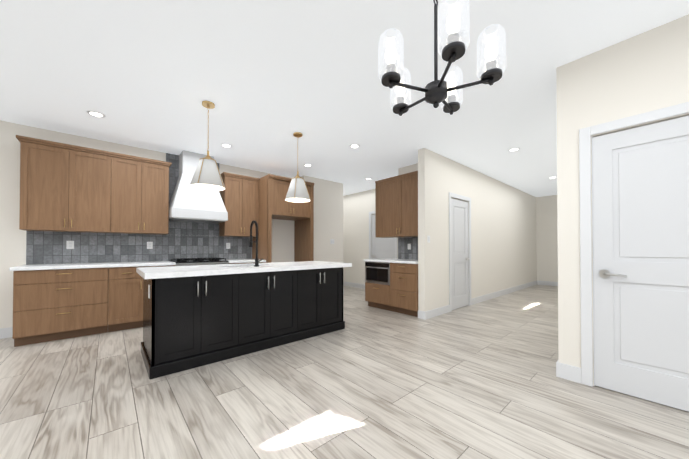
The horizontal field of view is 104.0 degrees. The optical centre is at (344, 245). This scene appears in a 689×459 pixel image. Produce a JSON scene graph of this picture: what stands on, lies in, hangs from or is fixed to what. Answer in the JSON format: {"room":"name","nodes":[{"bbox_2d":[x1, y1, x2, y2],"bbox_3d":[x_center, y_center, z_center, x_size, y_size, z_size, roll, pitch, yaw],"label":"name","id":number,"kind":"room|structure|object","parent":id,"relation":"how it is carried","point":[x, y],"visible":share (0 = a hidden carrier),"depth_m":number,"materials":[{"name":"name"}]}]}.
{"room":"kitchen","nodes":[
{"label":"kitchen","id":0,"kind":"room"},
{"bbox_2d":[0,120,293,327],"bbox_3d":[-4.970,-0.210,2.834,12.420,2.720,0.120,1,-1,-41],"label":"wall","id":1,"kind":"structure","parent":0,"point":[12,244],"depth_m":3.45,"materials":[{"name":"white paint"}]},
{"bbox_2d":[0,327,12,338],"bbox_3d":[-6.812,1.070,1.118,7.145,0.125,0.013,1,-1,-41],"label":"baseboard","id":2,"kind":"structure","parent":1,"relation":"attached to","point":[6,332],"depth_m":3.37,"materials":[{"name":"white wood"}]},
{"bbox_2d":[18,139,119,232],"bbox_3d":[-3.685,-0.739,3.657,0.891,1.094,0.316,1,-1,-41],"label":"upper cabinet","id":3,"kind":"object","parent":1,"relation":"attached to","point":[64,187],"depth_m":3.51,"materials":[{"name":"brown wood"}]},
{"bbox_2d":[26,153,251,264],"bbox_3d":[-2.998,-0.648,4.478,2.988,1.805,0.010,1,-1,-41],"label":"backsplash","id":4,"kind":"structure","parent":1,"relation":"attached to","point":[181,239],"depth_m":4.29,"materials":[{"name":"tile"}]},
{"bbox_2d":[66,241,73,248],"bbox_3d":[-3.814,-0.011,3.743,0.075,0.115,0.008,1,-1,-41],"label":"electrical outlet","id":5,"kind":"object","parent":4,"relation":"attached to","point":[69,244],"visible":1,"depth_m":3.74,"materials":[{"name":"white plastic"}]},
{"bbox_2d":[147,242,152,248],"bbox_3d":[-3.137,-0.005,4.336,0.075,0.115,0.008,1,-1,-41],"label":"electrical outlet","id":6,"kind":"object","parent":4,"relation":"attached to","point":[149,245],"visible":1,"depth_m":4.33,"materials":[{"name":"white plastic"}]},
{"bbox_2d":[116,155,171,234],"bbox_3d":[-3.158,-0.735,4.118,0.749,1.094,0.316,1,-1,-41],"label":"upper cabinet","id":7,"kind":"object","parent":1,"relation":"attached to","point":[142,196],"depth_m":4.03,"materials":[{"name":"brown wood"}]},
{"bbox_2d":[169,150,227,222],"bbox_3d":[-2.493,-0.984,4.571,0.825,1.133,0.516,1,-1,-41],"label":"range hood","id":8,"kind":"object","parent":1,"relation":"attached to","point":[188,203],"visible":0.77,"depth_m":4.41,"materials":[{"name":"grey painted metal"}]},
{"bbox_2d":[220,175,259,236],"bbox_3d":[-2.004,-0.725,5.130,0.631,1.094,0.316,1,-1,-41],"label":"upper cabinet","id":9,"kind":"object","parent":1,"relation":"attached to","point":[240,196],"depth_m":4.99,"materials":[{"name":"brown wood"}]},
{"bbox_2d":[300,175,342,262],"bbox_3d":[-0.571,-0.175,6.374,1.137,2.720,0.348,1,-1,-41],"label":"wall","id":10,"kind":"structure","parent":0,"point":[328,210],"depth_m":6.30,"materials":[{"name":"white paint"}]},
{"bbox_2d":[0,285,688,458],"bbox_3d":[-0.309,1.172,2.038,18.400,0.060,14.000,1,-1,-41],"label":"floor","id":11,"kind":"structure","parent":0,"point":[480,380],"depth_m":1.98,"materials":[{"name":"grey wood"}]},
{"bbox_2d":[12,267,115,346],"bbox_3d":[-3.590,0.723,3.527,0.861,0.868,0.638,1,-1,-41],"label":"base cabinet","id":12,"kind":"object","parent":11,"relation":"on","point":[54,305],"depth_m":3.26,"materials":[{"name":"brown wood"}]},
{"bbox_2d":[9,259,265,270],"bbox_3d":[-2.794,0.274,4.216,3.011,0.040,0.658,1,-1,-41],"label":"countertop","id":13,"kind":"structure","parent":12,"relation":"on","point":[79,265],"depth_m":3.52,"materials":[{"name":"stone"}]},
{"bbox_2d":[116,265,174,330],"bbox_3d":[-3.028,0.728,4.020,0.755,0.868,0.638,1,-1,-41],"label":"base cabinet","id":14,"kind":"object","parent":11,"relation":"on","point":[129,284],"depth_m":3.68,"materials":[{"name":"brown wood"}]},
{"bbox_2d":[171,258,227,265],"bbox_3d":[-2.429,0.692,4.492,0.756,0.950,0.690,1,-1,-41],"label":"range","id":15,"kind":"object","parent":11,"relation":"on","point":[195,261],"visible":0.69,"depth_m":4.31,"materials":[{"name":"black metal"}]},
{"bbox_2d":[141,267,344,379],"bbox_3d":[-1.097,0.725,3.335,2.220,0.860,0.858,1,-1,-41],"label":"kitchen island","id":16,"kind":"object","parent":11,"relation":"on","point":[192,322],"visible":0.98,"depth_m":2.77,"materials":[{"name":"black wood"}]},
{"bbox_2d":[136,261,351,278],"bbox_3d":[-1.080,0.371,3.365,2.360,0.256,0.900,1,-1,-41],"label":"island countertop","id":17,"kind":"structure","parent":16,"relation":"on","point":[173,271],"depth_m":2.94,"materials":[{"name":"stone"}]},
{"bbox_2d":[249,220,262,265],"bbox_3d":[-1.057,-0.030,3.213,0.108,0.541,0.225,1,-1,-41],"label":"faucet","id":18,"kind":"object","parent":17,"relation":"on","point":[257,260],"visible":1,"depth_m":3.13,"materials":[{"name":"black metal"}]},
{"bbox_2d":[252,174,313,262],"bbox_3d":[-1.249,-0.061,5.513,1.010,2.475,0.748,1,-1,-41],"label":"enclosure","id":19,"kind":"object","parent":11,"relation":"on","point":[273,191],"visible":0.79,"depth_m":5.21,"materials":[{"name":"brown wood"}]},
{"bbox_2d":[365,262,417,316],"bbox_3d":[0.993,0.737,4.941,0.666,0.868,1.155,1,-1,-41],"label":"base cabinet","id":20,"kind":"object","parent":11,"relation":"on","point":[393,287],"visible":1,"depth_m":4.68,"materials":[{"name":"brown wood"}]},
{"bbox_2d":[364,259,417,263],"bbox_3d":[0.995,0.281,4.961,0.643,0.040,1.175,1,-1,-41],"label":"countertop","id":21,"kind":"structure","parent":20,"relation":"on","point":[408,261],"depth_m":4.72,"materials":[{"name":"stone"}]},
{"bbox_2d":[0,0,688,196],"bbox_3d":[-0.309,-1.618,2.066,18.400,0.080,14.000,1,-1,-41],"label":"ceiling","id":22,"kind":"structure","parent":0,"point":[268,78],"depth_m":2.53,"materials":[{"name":"white paint"}]},
{"bbox_2d":[86,110,105,117],"bbox_3d":[-2.955,-1.563,3.204,0.170,0.005,0.170,1,-1,-41],"label":"recessed light","id":23,"kind":"object","parent":22,"relation":"in","point":[96,114],"visible":1,"depth_m":3.20,"materials":[{"name":"white"}]},
{"bbox_2d":[190,101,224,190],"bbox_3d":[-1.504,-1.103,2.969,0.354,0.930,0.354,1,-1,-41],"label":"pendant light","id":24,"kind":"object","parent":22,"relation":"hanging from","point":[207,176],"visible":1,"depth_m":2.89,"materials":[{"name":"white metal"}]},
{"bbox_2d":[221,144,231,147],"bbox_3d":[-1.835,-1.553,4.186,0.170,0.005,0.170,1,-1,-41],"label":"recessed light","id":25,"kind":"object","parent":22,"relation":"in","point":[226,145],"visible":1,"depth_m":4.17,"materials":[{"name":"white plastic"}]},
{"bbox_2d":[285,132,310,202],"bbox_3d":[-0.651,-1.095,3.755,0.354,0.930,0.354,1,-1,-41],"label":"pendant light","id":26,"kind":"object","parent":22,"relation":"hanging from","point":[297,191],"visible":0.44,"depth_m":3.67,"materials":[{"name":"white metal"}]},
{"bbox_2d":[349,144,359,147],"bbox_3d":[0.158,-1.553,4.203,0.170,0.005,0.170,1,-1,-41],"label":"recessed light","id":27,"kind":"object","parent":22,"relation":"in","point":[354,146],"visible":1,"depth_m":4.21,"materials":[{"name":"white plastic"}]},
{"bbox_2d":[378,0,505,115],"bbox_3d":[0.345,-1.053,1.034,0.440,1.068,0.439,1,-1,-41],"label":"chandelier","id":28,"kind":"object","parent":22,"relation":"hanging from","point":[451,31],"visible":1,"depth_m":0.93,"materials":[{"name":"black metal"}]},
{"bbox_2d":[508,148,519,151],"bbox_3d":[2.740,-1.552,4.351,0.170,0.005,0.170,1,-1,-41],"label":"recessed light","id":29,"kind":"object","parent":22,"relation":"in","point":[512,149],"visible":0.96,"depth_m":4.34,"materials":[{"name":"white"}]},
{"bbox_2d":[343,189,397,283],"bbox_3d":[0.295,-0.160,7.871,0.120,2.720,5.038,1,-1,-41],"label":"wall","id":30,"kind":"structure","parent":0,"point":[358,207],"depth_m":7.72,"materials":[{"name":"white paint"}]},
{"bbox_2d":[343,281,364,288],"bbox_3d":[-0.369,1.145,8.514,0.013,0.125,3.160,1,-1,-41],"label":"baseboard","id":31,"kind":"structure","parent":30,"relation":"attached to","point":[356,285],"depth_m":7.75,"materials":[{"name":"white wood"}]},
{"bbox_2d":[369,211,397,258],"bbox_3d":[1.016,0.134,7.005,0.172,2.116,0.958,1,-1,-41],"label":"door","id":32,"kind":"structure","parent":30,"relation":"in","point":[382,248],"depth_m":7.09,"materials":[{"name":"white"}]},
{"bbox_2d":[398,163,417,259],"bbox_3d":[1.397,-0.188,5.089,0.120,2.720,0.838,1,-1,-41],"label":"wall","id":33,"kind":"structure","parent":0,"point":[408,169],"depth_m":5.20,"materials":[{"name":"white paint"}]},
{"bbox_2d":[375,171,417,237],"bbox_3d":[1.105,-0.730,5.054,0.344,1.125,1.155,1,-1,-41],"label":"upper cabinet","id":34,"kind":"object","parent":33,"relation":"attached to","point":[396,206],"visible":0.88,"depth_m":4.99,"materials":[{"name":"brown wood"}]},
{"bbox_2d":[398,237,417,259],"bbox_3d":[1.344,0.046,5.042,0.015,0.428,0.833,1,-1,-41],"label":"backsplash","id":35,"kind":"structure","parent":33,"relation":"attached to","point":[407,247],"depth_m":5.17,"materials":[{"name":"tile"}]},
{"bbox_2d":[418,148,536,310],"bbox_3d":[3.583,-0.175,6.365,6.260,2.720,0.120,1,-1,-41],"label":"wall","id":36,"kind":"structure","parent":0,"point":[503,237],"depth_m":5.51,"materials":[{"name":"white paint"}]},
{"bbox_2d":[418,310,424,318],"bbox_3d":[1.223,1.102,4.285,0.013,0.125,0.120,1,-1,-41],"label":"baseboard","id":37,"kind":"structure","parent":36,"relation":"attached to","point":[420,314],"depth_m":4.28,"materials":[{"name":"white wood"}]},
{"bbox_2d":[424,305,449,319],"bbox_3d":[1.557,1.104,4.488,0.784,0.125,0.013,1,-1,-41],"label":"baseboard","id":38,"kind":"structure","parent":36,"relation":"attached to","point":[432,313],"depth_m":4.45,"materials":[{"name":"white wood"}]},
{"bbox_2d":[449,192,470,311],"bbox_3d":[2.145,0.114,5.067,0.858,2.116,0.172,1,-1,-41],"label":"pantry door","id":39,"kind":"structure","parent":36,"relation":"in","point":[459,267],"depth_m":5.06,"materials":[{"name":"white wood"}]},
{"bbox_2d":[471,280,536,304],"bbox_3d":[4.236,1.128,6.835,4.640,0.125,0.013,1,-1,-41],"label":"baseboard","id":40,"kind":"structure","parent":36,"relation":"attached to","point":[476,300],"depth_m":6.33,"materials":[{"name":"white wood"}]},
{"bbox_2d":[536,195,557,281],"bbox_3d":[6.622,-0.161,7.738,0.118,2.720,2.060,1,-1,-41],"label":"wall","id":41,"kind":"structure","parent":0,"point":[546,240],"depth_m":8.18,"materials":[{"name":"white paint"}]},
{"bbox_2d":[537,280,557,285],"bbox_3d":[6.571,1.136,7.680,0.014,0.125,1.780,1,-1,-41],"label":"baseboard","id":42,"kind":"structure","parent":41,"relation":"attached to","point":[549,283],"depth_m":8.15,"materials":[{"name":"white wood"}]},
{"bbox_2d":[556,14,688,385],"bbox_3d":[3.829,-0.236,0.226,0.120,2.720,5.800,1,-1,-41],"label":"wall","id":43,"kind":"structure","parent":0,"point":[645,72],"depth_m":2.20,"materials":[{"name":"white paint"}]},
{"bbox_2d":[556,362,580,382],"bbox_3d":[1.914,1.082,2.297,0.013,0.125,0.169,1,-1,-41],"label":"baseboard","id":44,"kind":"structure","parent":43,"relation":"attached to","point":[568,372],"depth_m":2.29,"materials":[{"name":"white wood"}]},
{"bbox_2d":[579,102,688,411],"bbox_3d":[2.313,0.083,1.912,0.172,2.116,0.958,1,-1,-41],"label":"door","id":45,"kind":"structure","parent":43,"relation":"in","point":[639,238],"depth_m":2.02,"materials":[{"name":"white wood"}]}
]}

